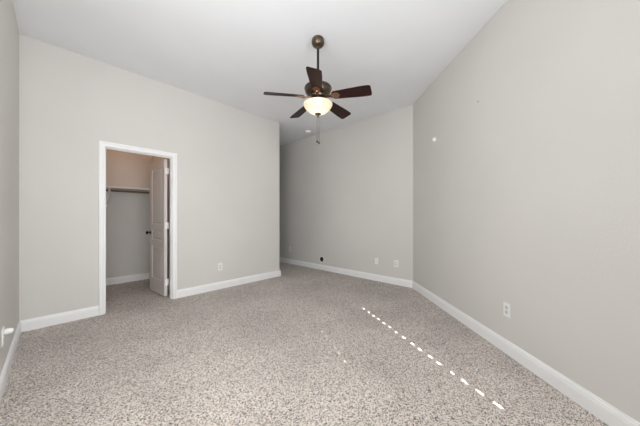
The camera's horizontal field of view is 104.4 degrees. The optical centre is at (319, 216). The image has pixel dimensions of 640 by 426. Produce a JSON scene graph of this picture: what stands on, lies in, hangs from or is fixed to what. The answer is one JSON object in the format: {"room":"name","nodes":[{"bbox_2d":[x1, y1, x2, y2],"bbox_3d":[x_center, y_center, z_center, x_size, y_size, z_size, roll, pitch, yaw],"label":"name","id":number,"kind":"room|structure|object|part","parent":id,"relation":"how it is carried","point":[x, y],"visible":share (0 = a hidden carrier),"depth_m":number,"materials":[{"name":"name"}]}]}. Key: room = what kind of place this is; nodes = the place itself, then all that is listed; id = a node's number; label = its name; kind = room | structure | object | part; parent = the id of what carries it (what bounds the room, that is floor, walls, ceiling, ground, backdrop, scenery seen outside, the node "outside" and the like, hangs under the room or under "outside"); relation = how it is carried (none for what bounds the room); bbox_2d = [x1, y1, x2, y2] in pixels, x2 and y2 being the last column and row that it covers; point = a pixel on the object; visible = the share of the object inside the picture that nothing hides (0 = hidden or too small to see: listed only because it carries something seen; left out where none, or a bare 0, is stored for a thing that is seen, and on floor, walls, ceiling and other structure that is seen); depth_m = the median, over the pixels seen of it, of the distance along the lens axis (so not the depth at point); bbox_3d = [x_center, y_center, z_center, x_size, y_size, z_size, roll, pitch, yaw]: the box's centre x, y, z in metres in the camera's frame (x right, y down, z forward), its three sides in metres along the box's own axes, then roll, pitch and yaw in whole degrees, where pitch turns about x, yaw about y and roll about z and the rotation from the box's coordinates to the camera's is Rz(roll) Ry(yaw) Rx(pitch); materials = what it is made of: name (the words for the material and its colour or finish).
{"room":"empty bedroom","nodes":[
{"label":"empty bedroom","id":0,"kind":"room"},
{"bbox_2d":[0,0,18,374],"bbox_3d":[-1.034,-0.347,0.542,5.690,3.050,0.120,0,0,43],"label":"wall","id":1,"kind":"structure","parent":0,"point":[9,32],"depth_m":1.95,"materials":[{"name":"paint"}]},
{"bbox_2d":[2,327,4,346],"bbox_3d":[-2.205,0.833,1.728,0.072,0.118,0.008,0,0,43],"label":"wall outlet","id":2,"kind":"object","parent":1,"relation":"attached to","point":[3,334],"visible":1,"depth_m":1.72,"materials":[{"name":"white plastic"}]},
{"bbox_2d":[4,328,13,333],"bbox_3d":[-2.187,0.802,1.746,0.041,0.041,0.043,0,0,43],"label":"plug adapter","id":3,"kind":"object","parent":2,"relation":"attached to","point":[8,330],"visible":1,"depth_m":1.74,"materials":[{"name":"white plastic"}]},
{"bbox_2d":[106,149,151,277],"bbox_3d":[-3.688,-0.347,4.364,0.120,3.050,1.465,0,0,43],"label":"wall","id":4,"kind":"structure","parent":0,"point":[127,216],"depth_m":4.48,"materials":[{"name":"paint"}]},
{"bbox_2d":[106,186,149,205],"bbox_3d":[-3.533,-0.347,4.218,0.304,0.330,1.221,0,0,43],"label":"closet shelf","id":5,"kind":"object","parent":4,"relation":"attached to","point":[115,190],"visible":0.57,"depth_m":4.35,"materials":[{"name":"white paint"}]},
{"bbox_3d":[-3.451,-0.437,4.141,0.032,0.031,1.219,0,0,43],"label":"hanging rod","id":6,"kind":"part","parent":5,"relation":"part of","materials":[{"name":"brown wood"}]},
{"bbox_2d":[19,34,278,320],"bbox_3d":[-3.154,-0.347,4.802,3.230,3.050,3.438,0,0,43],"label":"wall","id":7,"kind":"structure","parent":0,"point":[70,102],"depth_m":3.06,"materials":[{"name":"paint"}]},
{"bbox_2d":[0,305,98,402],"bbox_3d":[-0.831,1.119,0.853,5.560,0.117,0.610,0,0,43],"label":"baseboard","id":8,"kind":"structure","parent":7,"relation":"attached to","point":[59,318],"depth_m":2.61,"materials":[{"name":"white paint"}]},
{"bbox_2d":[99,141,176,314],"bbox_3d":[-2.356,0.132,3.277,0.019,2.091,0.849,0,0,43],"label":"trim","id":9,"kind":"structure","parent":7,"relation":"attached to","point":[102,144],"depth_m":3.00,"materials":[{"name":"white paint"}]},
{"bbox_2d":[146,159,168,296],"bbox_3d":[-2.489,0.157,3.813,0.619,2.005,0.170,0,0,39],"label":"door","id":10,"kind":"structure","parent":7,"relation":"in","point":[159,225],"depth_m":3.75,"materials":[{"name":"white paint"}]},
{"bbox_2d":[106,270,280,297],"bbox_3d":[-2.996,1.119,4.953,3.234,0.117,3.031,0,0,43],"label":"baseboard","id":11,"kind":"structure","parent":7,"relation":"attached to","point":[190,291],"depth_m":4.31,"materials":[{"name":"white paint"}]},
{"bbox_2d":[152,156,169,281],"bbox_3d":[-2.628,-0.347,4.292,1.525,3.050,0.120,0,0,43],"label":"wall","id":12,"kind":"structure","parent":0,"point":[154,158],"depth_m":4.08,"materials":[{"name":"paint"}]},
{"bbox_2d":[13,0,506,145],"bbox_3d":[-0.744,-1.922,3.301,9.040,0.100,4.544,0,0,43],"label":"ceiling","id":13,"kind":"structure","parent":0,"point":[228,52],"depth_m":2.63,"materials":[{"name":"paint"}]},
{"bbox_2d":[264,35,371,143],"bbox_3d":[-0.006,-1.320,2.636,1.086,1.104,1.057,0,0,43],"label":"ceiling fan","id":14,"kind":"object","parent":13,"relation":"hanging from","point":[317,90],"visible":1,"depth_m":2.52,"materials":[{"name":"brown wood"}]},
{"bbox_3d":[-0.365,-1.240,2.518,0.403,0.006,0.138,-3,17,-15],"label":"blade","id":15,"kind":"part","parent":14,"relation":"part of","materials":[{"name":"brown wood"}]},
{"bbox_3d":[-0.213,-1.240,2.908,0.138,0.006,0.403,-19,7,-32],"label":"blade","id":16,"kind":"part","parent":14,"relation":"part of","materials":[{"name":"brown wood"}]},
{"bbox_3d":[-0.042,-1.240,2.253,0.138,0.006,0.403,16,4,2],"label":"blade","id":17,"kind":"part","parent":14,"relation":"part of","materials":[{"name":"brown wood"}]},
{"bbox_3d":[-0.021,-1.136,2.608,0.306,0.108,0.306,0,0,43],"label":"lamp shade","id":18,"kind":"part","parent":14,"relation":"part of","materials":[{"name":"white glass"}]},
{"bbox_3d":[0.204,-1.240,2.884,0.138,0.006,0.403,-20,-15,37],"label":"blade","id":19,"kind":"part","parent":14,"relation":"part of","materials":[{"name":"brown wood"}]},
{"bbox_3d":[0.311,-1.240,2.479,0.403,0.006,0.138,3,-15,21],"label":"blade","id":20,"kind":"part","parent":14,"relation":"part of","materials":[{"name":"brown wood"}]},
{"bbox_2d":[0,262,607,425],"bbox_3d":[-0.744,1.228,3.301,9.040,0.100,4.544,0,0,43],"label":"floor","id":21,"kind":"structure","parent":0,"point":[301,346],"depth_m":1.94,"materials":[{"name":"carpet"}]},
{"bbox_2d":[279,104,412,280],"bbox_3d":[-0.430,-0.347,6.039,5.515,3.050,0.120,0,0,43],"label":"wall","id":22,"kind":"structure","parent":0,"point":[346,199],"depth_m":4.91,"materials":[{"name":"paint"}]},
{"bbox_2d":[413,0,639,422],"bbox_3d":[1.658,-0.347,2.581,0.155,3.050,3.137,0,0,-1],"label":"wall","id":23,"kind":"structure","parent":0,"point":[526,195],"depth_m":1.81,"materials":[{"name":"paint"}]},
{"bbox_2d":[279,257,639,425],"bbox_3d":[0.223,1.119,4.835,1.506,0.117,7.992,0,0,-31],"label":"baseboard","id":24,"kind":"structure","parent":23,"relation":"attached to","point":[610,415],"depth_m":1.98,"materials":[{"name":"white paint"}]},
{"bbox_2d":[503,302,509,317],"bbox_3d":[1.610,0.802,2.139,0.009,0.118,0.072,0,0,-2],"label":"wall outlet","id":25,"kind":"object","parent":23,"relation":"attached to","point":[506,307],"visible":1,"depth_m":2.14,"materials":[{"name":"white plastic"}]}
]}

